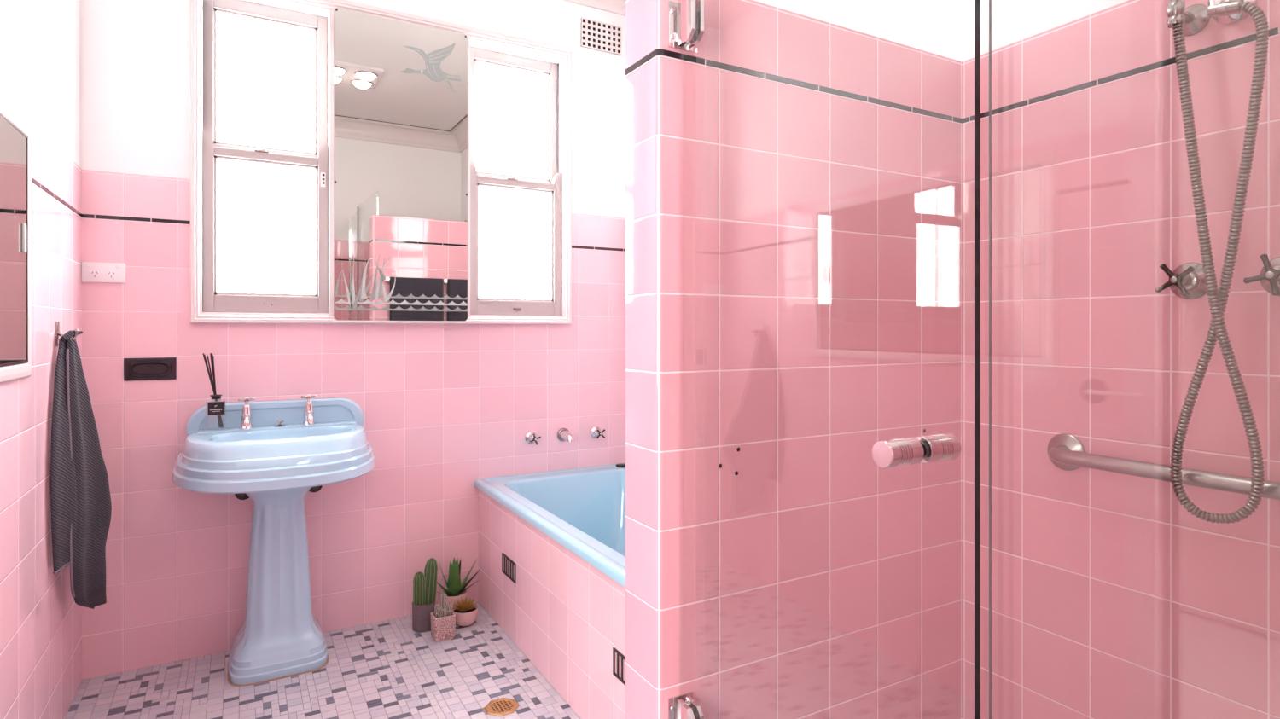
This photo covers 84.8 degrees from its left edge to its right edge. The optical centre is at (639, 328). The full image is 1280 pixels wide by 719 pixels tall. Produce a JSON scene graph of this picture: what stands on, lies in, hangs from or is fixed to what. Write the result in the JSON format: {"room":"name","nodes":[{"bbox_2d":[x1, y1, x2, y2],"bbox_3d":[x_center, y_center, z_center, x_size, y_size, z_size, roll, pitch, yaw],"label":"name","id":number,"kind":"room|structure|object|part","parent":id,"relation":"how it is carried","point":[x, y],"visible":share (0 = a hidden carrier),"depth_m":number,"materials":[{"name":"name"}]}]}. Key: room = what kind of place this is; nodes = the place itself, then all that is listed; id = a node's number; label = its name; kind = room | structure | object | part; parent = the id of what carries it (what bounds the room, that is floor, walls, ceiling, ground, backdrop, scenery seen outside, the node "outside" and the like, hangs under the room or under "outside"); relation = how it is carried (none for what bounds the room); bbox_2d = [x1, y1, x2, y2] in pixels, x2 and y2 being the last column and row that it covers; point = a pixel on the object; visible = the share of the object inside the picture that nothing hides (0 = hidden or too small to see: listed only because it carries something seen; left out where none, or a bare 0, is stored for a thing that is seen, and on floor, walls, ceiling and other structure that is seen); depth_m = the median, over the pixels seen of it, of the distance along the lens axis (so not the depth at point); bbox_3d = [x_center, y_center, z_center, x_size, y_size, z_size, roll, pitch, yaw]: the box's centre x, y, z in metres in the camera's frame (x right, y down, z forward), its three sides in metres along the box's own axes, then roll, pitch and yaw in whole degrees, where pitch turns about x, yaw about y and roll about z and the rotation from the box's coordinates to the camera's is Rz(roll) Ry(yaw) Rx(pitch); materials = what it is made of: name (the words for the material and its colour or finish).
{"room":"bathroom","nodes":[
{"label":"bathroom","id":0,"kind":"room"},
{"bbox_2d":[0,0,81,718],"bbox_3d":[-1.123,-0.240,0.963,0.100,2.775,3.000,0,0,-30],"label":"wall","id":1,"kind":"structure","parent":0,"point":[41,619],"depth_m":1.82,"materials":[{"name":"pink tile"}]},
{"bbox_2d":[0,96,31,383],"bbox_3d":[-1.199,-0.189,1.213,0.016,0.608,1.110,0,0,-30],"label":"mirror","id":2,"kind":"object","parent":1,"relation":"attached to","point":[15,132],"visible":1,"depth_m":1.58,"materials":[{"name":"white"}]},
{"bbox_3d":[-1.431,-0.211,1.630,0.006,0.067,0.012,0,0,-30],"label":"handle","id":3,"kind":"part","parent":2,"relation":"part of","materials":[{"name":"white plastic"}]},
{"bbox_2d":[31,177,81,217],"bbox_3d":[-1.331,-0.370,1.429,0.003,0.012,1.985,0,0,-30],"label":"trim","id":4,"kind":"structure","parent":1,"relation":"attached to","point":[33,181],"depth_m":1.95,"materials":[{"name":"black tile"}]},
{"bbox_2d":[56,321,79,346],"bbox_3d":[-1.624,0.014,1.990,0.050,0.070,0.024,0,0,-30],"label":"towel hook","id":5,"kind":"object","parent":1,"relation":"attached to","point":[76,331],"visible":0.84,"depth_m":1.98,"materials":[{"name":"silver metal"}]},
{"bbox_3d":[-1.643,0.014,1.978,0.004,0.070,0.024,0,0,-30],"label":"plate","id":6,"kind":"part","parent":5,"relation":"part of","materials":[{"name":"silver metal"}]},
{"bbox_2d":[49,330,111,609],"bbox_3d":[-1.613,0.423,2.034,0.059,0.837,0.352,0,0,-10],"label":"hand towel","id":7,"kind":"object","parent":1,"relation":"attached to","point":[81,504],"visible":1,"depth_m":1.97,"materials":[{"name":"grey fabric"}]},
{"bbox_2d":[64,602,581,718],"bbox_3d":[-0.180,1.177,1.509,2.119,0.060,3.052,0,0,-30],"label":"floor","id":8,"kind":"structure","parent":0,"point":[385,669],"depth_m":2.24,"materials":[{"name":"tile"}]},
{"bbox_2d":[171,395,375,686],"bbox_3d":[-1.210,0.694,2.365,0.642,0.908,0.478,0,0,-30],"label":"pedestal sink","id":9,"kind":"object","parent":8,"relation":"on","point":[271,453],"visible":1,"depth_m":2.34,"materials":[{"name":"blue ceramic"}]},
{"bbox_2d":[202,353,226,431],"bbox_3d":[-1.461,0.215,2.409,0.072,0.264,0.066,0,0,-30],"label":"reed diffuser","id":10,"kind":"object","parent":9,"relation":"on","point":[218,408],"visible":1,"depth_m":2.40,"materials":[{"name":"clear glass"}]},
{"bbox_2d":[207,401,224,416],"bbox_3d":[-1.442,0.271,2.383,0.050,0.047,0.001,0,0,-30],"label":"label","id":11,"kind":"object","parent":10,"relation":"attached to","point":[213,408],"depth_m":2.38,"materials":[{"name":"black paper"}]},
{"bbox_2d":[204,398,226,431],"bbox_3d":[-1.458,0.290,2.412,0.064,0.113,0.064,0,0,-30],"label":"bottle","id":12,"kind":"object","parent":10,"relation":"on","point":[218,408],"depth_m":2.39,"materials":[{"name":"clear glass"}]},
{"bbox_2d":[238,397,255,429],"bbox_3d":[-1.365,0.294,2.433,0.051,0.108,0.099,0,0,-30],"label":"tap","id":13,"kind":"object","parent":9,"relation":"on","point":[246,418],"depth_m":2.44,"materials":[{"name":"silver metal"}]},
{"bbox_2d":[171,397,375,494],"bbox_3d":[-1.210,0.384,2.365,0.642,0.246,0.478,0,0,-30],"label":"basin","id":14,"kind":"object","parent":9,"relation":"in","point":[269,445],"depth_m":2.28,"materials":[{"name":"blue ceramic"}]},
{"bbox_2d":[301,395,316,424],"bbox_3d":[-1.194,0.294,2.531,0.053,0.108,0.100,0,0,-30],"label":"tap","id":15,"kind":"object","parent":9,"relation":"on","point":[309,406],"depth_m":2.54,"materials":[{"name":"silver metal"}]},
{"bbox_2d":[412,558,437,633],"bbox_3d":[-0.825,1.015,2.686,0.091,0.264,0.085,0,0,4],"label":"potted cactus","id":16,"kind":"object","parent":8,"relation":"on","point":[424,585],"visible":1,"depth_m":2.66,"materials":[{"name":"green plant"}]},
{"bbox_2d":[412,600,435,633],"bbox_3d":[-0.828,1.096,2.686,0.085,0.102,0.085,0,0,-30],"label":"pot","id":17,"kind":"object","parent":16,"relation":"on","point":[421,610],"depth_m":2.65,"materials":[{"name":"grey concrete"}]},
{"bbox_2d":[430,592,455,642],"bbox_3d":[-0.734,1.064,2.611,0.077,0.166,0.077,0,0,-30],"label":"potted cactus","id":18,"kind":"object","parent":8,"relation":"on","point":[443,619],"visible":1,"depth_m":2.59,"materials":[{"name":"stone"}]},
{"bbox_2d":[430,610,455,642],"bbox_3d":[-0.734,1.104,2.611,0.077,0.086,0.077,0,0,-30],"label":"pot","id":19,"kind":"object","parent":18,"relation":"on","point":[443,624],"depth_m":2.58,"materials":[{"name":"stone"}]},
{"bbox_2d":[436,558,479,609],"bbox_3d":[-0.733,1.027,2.813,0.201,0.240,0.106,0,0,-30],"label":"potted succulent","id":20,"kind":"object","parent":8,"relation":"on","point":[455,590],"visible":0.8,"depth_m":2.79,"materials":[{"name":"green plant"}]},
{"bbox_2d":[440,588,466,609],"bbox_3d":[-0.746,1.101,2.808,0.102,0.092,0.102,0,0,-30],"label":"pot","id":21,"kind":"object","parent":20,"relation":"on","point":[454,595],"depth_m":2.78,"materials":[{"name":"pink ceramic"}]},
{"bbox_2d":[451,597,478,627],"bbox_3d":[-0.677,1.098,2.720,0.105,0.098,0.100,0,0,-30],"label":"potted succulent","id":22,"kind":"object","parent":8,"relation":"on","point":[466,613],"visible":1,"depth_m":2.70,"materials":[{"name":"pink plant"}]},
{"bbox_2d":[484,698,519,716],"bbox_3d":[-0.419,1.146,2.125,0.096,0.004,0.096,0,0,-30],"label":"floor drain","id":23,"kind":"object","parent":8,"relation":"on","point":[503,706],"visible":1,"depth_m":2.12,"materials":[{"name":"gold metal"}]},
{"bbox_2d":[474,463,625,587],"bbox_3d":[0.029,0.834,2.424,0.750,0.407,1.607,0,0,-30],"label":"bathtub","id":24,"kind":"object","parent":8,"relation":"on","point":[583,509],"visible":0.28,"depth_m":3.00,"materials":[{"name":"blue ceramic"}]},
{"bbox_2d":[616,463,625,467],"bbox_3d":[-0.087,0.629,3.231,0.050,0.012,0.050,0,0,-30],"label":"plug","id":25,"kind":"object","parent":24,"relation":"on","point":[619,465],"visible":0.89,"depth_m":3.21,"materials":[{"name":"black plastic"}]},
{"bbox_2d":[989,0,991,718],"bbox_3d":[0.549,0.147,0.541,0.018,2.000,0.608,0,0,-30],"label":"screen","id":26,"kind":"object","parent":8,"relation":"on","point":[990,1],"visible":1,"depth_m":0.81,"materials":[{"name":"clear glass"}]},
{"bbox_2d":[79,0,625,680],"bbox_3d":[-0.963,-0.240,2.851,2.251,2.775,0.120,0,0,-30],"label":"wall","id":27,"kind":"structure","parent":0,"point":[445,408],"depth_m":2.62,"materials":[{"name":"pink tile"}]},
{"bbox_2d":[81,261,125,283],"bbox_3d":[-1.770,-0.186,2.314,0.116,0.066,0.012,0,0,-30],"label":"power outlet","id":28,"kind":"object","parent":27,"relation":"attached to","point":[91,271],"visible":1,"depth_m":2.31,"materials":[{"name":"white plastic"}]},
{"bbox_2d":[89,269,100,278],"bbox_3d":[-1.787,-0.181,2.298,0.029,0.029,0.002,0,0,-30],"label":"socket","id":29,"kind":"object","parent":28,"relation":"attached to","point":[93,273],"depth_m":2.30,"materials":[{"name":"white plastic"}]},
{"bbox_2d":[105,269,116,279],"bbox_3d":[-1.749,-0.181,2.320,0.029,0.029,0.002,0,0,-30],"label":"socket","id":30,"kind":"object","parent":28,"relation":"attached to","point":[110,274],"depth_m":2.32,"materials":[{"name":"white plastic"}]},
{"bbox_2d":[81,214,190,224],"bbox_3d":[-1.694,-0.370,2.364,0.300,0.012,0.003,0,0,-30],"label":"trim","id":31,"kind":"structure","parent":27,"relation":"attached to","point":[90,216],"depth_m":2.36,"materials":[{"name":"black tile"}]},
{"bbox_2d":[123,357,176,381],"bbox_3d":[-1.660,0.136,2.377,0.147,0.076,0.013,0,0,-30],"label":"soap dish","id":32,"kind":"object","parent":27,"relation":"attached to","point":[145,369],"visible":1,"depth_m":2.38,"materials":[{"name":"black ceramic"}]},
{"bbox_2d":[190,0,572,324],"bbox_3d":[-0.960,-0.635,2.831,1.445,1.231,0.138,0,0,-30],"label":"window","id":33,"kind":"structure","parent":27,"relation":"in","point":[262,153],"depth_m":2.65,"materials":[{"name":"white wood"}]},
{"bbox_3d":[-1.367,-0.380,2.573,0.405,0.642,0.030,0,0,-30],"label":"sash","id":34,"kind":"part","parent":33,"relation":"part of","materials":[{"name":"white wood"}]},
{"bbox_3d":[-1.387,-0.914,2.608,0.409,0.578,0.030,0,0,-30],"label":"sash","id":35,"kind":"part","parent":33,"relation":"part of","materials":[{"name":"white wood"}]},
{"bbox_3d":[-1.388,-0.909,2.610,0.341,0.488,0.004,0,0,-30],"label":"pane","id":36,"kind":"part","parent":33,"relation":"part of","materials":[{"name":"clear glass"}]},
{"bbox_3d":[-1.368,-0.368,2.575,0.337,0.494,0.004,0,0,-30],"label":"pane","id":37,"kind":"part","parent":33,"relation":"part of","materials":[{"name":"clear glass"}]},
{"bbox_2d":[332,7,468,323],"bbox_3d":[-0.934,-0.617,2.769,0.515,1.188,0.020,0,0,-30],"label":"mirror","id":38,"kind":"object","parent":33,"relation":"attached to","point":[400,88],"visible":1,"depth_m":2.76,"materials":[{"name":"silver"}]},
{"bbox_3d":[-0.934,-1.242,2.785,1.445,0.018,0.032,0,0,-30],"label":"head moulding","id":39,"kind":"part","parent":33,"relation":"part of","materials":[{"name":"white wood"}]},
{"bbox_3d":[-0.561,-0.909,3.082,0.352,0.488,0.004,0,0,-30],"label":"pane","id":40,"kind":"part","parent":33,"relation":"part of","materials":[{"name":"clear glass"}]},
{"bbox_3d":[-0.560,-0.914,3.081,0.420,0.578,0.030,0,0,-30],"label":"sash","id":41,"kind":"part","parent":33,"relation":"part of","materials":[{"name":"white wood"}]},
{"bbox_3d":[-0.541,-0.368,3.048,0.348,0.494,0.004,0,0,-30],"label":"pane","id":42,"kind":"part","parent":33,"relation":"part of","materials":[{"name":"clear glass"}]},
{"bbox_3d":[-0.540,-0.380,3.046,0.416,0.642,0.030,0,0,-30],"label":"sash","id":43,"kind":"part","parent":33,"relation":"part of","materials":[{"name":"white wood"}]},
{"bbox_2d":[524,431,541,445],"bbox_3d":[-0.461,0.475,3.033,0.056,0.056,0.061,0,0,-30],"label":"tap","id":44,"kind":"object","parent":27,"relation":"attached to","point":[531,438],"visible":1,"depth_m":3.04,"materials":[{"name":"silver metal"}]},
{"bbox_3d":[-0.450,0.475,3.014,0.049,0.049,0.014,0,0,-30],"label":"handle","id":45,"kind":"part","parent":44,"relation":"part of","materials":[{"name":"metal"}]},
{"bbox_2d":[557,428,573,442],"bbox_3d":[-0.320,0.473,3.095,0.060,0.060,0.093,0,0,-30],"label":"spout","id":46,"kind":"object","parent":27,"relation":"attached to","point":[563,434],"visible":1,"depth_m":3.10,"materials":[{"name":"silver metal"}]},
{"bbox_2d":[564,0,625,16],"bbox_3d":[-0.189,-1.541,1.497,2.061,0.136,3.010,0,0,-30],"label":"ceiling","id":47,"kind":"structure","parent":27,"relation":"attached to","point":[618,7],"depth_m":3.23,"materials":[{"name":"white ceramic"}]},
{"bbox_2d":[590,426,605,438],"bbox_3d":[-0.189,0.475,3.189,0.056,0.056,0.061,0,0,-30],"label":"tap","id":48,"kind":"object","parent":27,"relation":"attached to","point":[596,432],"visible":1,"depth_m":3.20,"materials":[{"name":"silver metal"}]},
{"bbox_3d":[-0.177,0.475,3.170,0.043,0.043,0.014,0,0,-30],"label":"handle","id":49,"kind":"part","parent":48,"relation":"part of","materials":[{"name":"metal"}]},
{"bbox_2d":[571,245,625,251],"bbox_3d":[-0.179,-0.370,3.230,0.314,0.012,0.003,0,0,-30],"label":"trim","id":50,"kind":"structure","parent":27,"relation":"attached to","point":[573,247],"depth_m":3.22,"materials":[{"name":"black tile"}]},
{"bbox_2d":[581,17,621,55],"bbox_3d":[-0.177,-1.348,3.232,0.206,0.130,0.008,0,0,-30],"label":"air vent","id":51,"kind":"object","parent":27,"relation":"in","point":[595,35],"visible":1,"depth_m":3.23,"materials":[{"name":"white ceramic"}]},
{"bbox_2d":[478,489,625,718],"bbox_3d":[-0.275,0.904,2.250,0.012,0.486,1.607,0,0,-30],"label":"wall","id":52,"kind":"structure","parent":0,"point":[566,615],"depth_m":2.22,"materials":[{"name":"pink tile"}]},
{"bbox_2d":[501,552,515,583],"bbox_3d":[-0.488,0.889,2.607,0.004,0.072,0.144,0,0,-30],"label":"air vent","id":53,"kind":"object","parent":52,"relation":"in","point":[508,566],"visible":1,"depth_m":2.60,"materials":[{"name":"black metal"}]},
{"bbox_2d":[612,647,625,686],"bbox_3d":[-0.035,0.889,1.815,0.004,0.072,0.144,0,0,-30],"label":"air vent","id":54,"kind":"object","parent":52,"relation":"in","point":[619,660],"visible":0.48,"depth_m":1.85,"materials":[{"name":"black metal"}]},
{"bbox_2d":[625,0,962,718],"bbox_3d":[0.403,0.232,1.631,0.929,1.830,0.140,0,0,-30],"label":"wall","id":55,"kind":"structure","parent":0,"point":[794,253],"depth_m":1.50,"materials":[{"name":"pink tile"}]},
{"bbox_2d":[625,48,663,75],"bbox_3d":[0.008,-0.531,1.397,0.014,0.012,0.130,0,0,-30],"label":"trim","id":56,"kind":"structure","parent":55,"relation":"attached to","point":[659,51],"depth_m":1.38,"materials":[{"name":"black tile"}]},
{"bbox_2d":[663,49,962,123],"bbox_3d":[0.434,-0.531,1.568,0.897,0.012,0.003,0,0,-30],"label":"trim","id":57,"kind":"structure","parent":55,"relation":"attached to","point":[666,53],"depth_m":1.52,"materials":[{"name":"black tile"}]},
{"bbox_2d":[668,0,980,718],"bbox_3d":[0.228,0.140,1.075,0.121,1.985,0.652,0,0,-27],"label":"shower door","id":58,"kind":"structure","parent":55,"relation":"attached to","point":[685,17],"depth_m":0.83,"materials":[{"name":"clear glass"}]},
{"bbox_3d":[0.079,0.757,1.362,0.056,0.090,0.006,0,0,-27],"label":"wall plate","id":59,"kind":"part","parent":58,"relation":"part of","materials":[{"name":"silver metal"}]},
{"bbox_3d":[0.079,-0.588,1.362,0.056,0.090,0.006,0,0,-27],"label":"wall plate","id":60,"kind":"part","parent":58,"relation":"part of","materials":[{"name":"silver metal"}]},
{"bbox_3d":[0.340,0.149,0.860,0.121,0.033,0.033,0,0,-27],"label":"knob","id":61,"kind":"part","parent":58,"relation":"part of","materials":[{"name":"silver metal"}]},
{"bbox_3d":[0.230,0.140,1.073,0.010,1.985,0.646,0,0,-27],"label":"glass pane","id":62,"kind":"part","parent":58,"relation":"part of","materials":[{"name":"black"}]},
{"bbox_2d":[755,0,1279,718],"bbox_3d":[0.745,-0.240,2.030,0.100,2.775,3.000,0,0,-30],"label":"wall","id":63,"kind":"structure","parent":0,"point":[1111,599],"depth_m":1.49,"materials":[{"name":"pink tile"}]},
{"bbox_2d":[962,26,1279,123],"bbox_3d":[1.134,-0.531,1.247,0.003,0.012,1.253,0,0,-30],"label":"trim","id":64,"kind":"structure","parent":63,"relation":"attached to","point":[1275,31],"depth_m":1.46,"materials":[{"name":"black tile"}]},
{"bbox_2d":[1047,433,1279,500],"bbox_3d":[1.140,0.277,1.158,0.079,0.086,0.975,0,0,-30],"label":"grab rail","id":65,"kind":"object","parent":63,"relation":"attached to","point":[1066,451],"visible":0.99,"depth_m":1.37,"materials":[{"name":"grey metal"}]},
{"bbox_2d":[1154,262,1207,299],"bbox_3d":[1.038,-0.093,1.342,0.073,0.072,0.072,0,0,-30],"label":"tap","id":66,"kind":"object","parent":63,"relation":"attached to","point":[1186,282],"visible":0.96,"depth_m":1.34,"materials":[{"name":"silver metal"}]},
{"bbox_3d":[1.014,-0.093,1.329,0.019,0.064,0.064,0,0,-30],"label":"handle","id":67,"kind":"part","parent":66,"relation":"part of","materials":[{"name":"metal"}]},
{"bbox_3d":[1.032,-0.093,1.339,0.038,0.025,0.025,0,0,-30],"label":"stem","id":68,"kind":"part","parent":66,"relation":"part of","materials":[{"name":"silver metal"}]},
{"bbox_2d":[1166,0,1210,35],"bbox_3d":[1.030,-0.608,1.334,0.095,0.078,0.058,0,0,-30],"label":"connector","id":69,"kind":"object","parent":63,"relation":"attached to","point":[1194,18],"visible":0.95,"depth_m":1.33,"materials":[{"name":"silver metal"}]},
{"bbox_2d":[1169,0,1268,523],"bbox_3d":[1.032,-0.118,1.253,0.059,0.923,0.145,0,0,-30],"label":"shower hose","id":70,"kind":"object","parent":69,"relation":"hanging from","point":[1218,299],"visible":1,"depth_m":1.25,"materials":[{"name":"silver metal"}]},
{"bbox_2d":[1206,0,1257,25],"bbox_3d":[1.027,-0.680,1.268,0.166,0.241,0.090,0,0,-30],"label":"holder","id":71,"kind":"object","parent":63,"relation":"attached to","point":[1224,12],"visible":0.98,"depth_m":1.27,"materials":[{"name":"silver metal"}]},
{"bbox_2d":[1243,254,1279,296],"bbox_3d":[1.108,-0.093,1.219,0.073,0.072,0.072,0,0,-30],"label":"tap","id":72,"kind":"object","parent":63,"relation":"attached to","point":[1269,277],"visible":1,"depth_m":1.21,"materials":[{"name":"silver metal"}]},
{"bbox_3d":[1.103,-0.093,1.216,0.038,0.025,0.025,0,0,-30],"label":"stem","id":73,"kind":"part","parent":72,"relation":"part of","materials":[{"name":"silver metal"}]}
]}

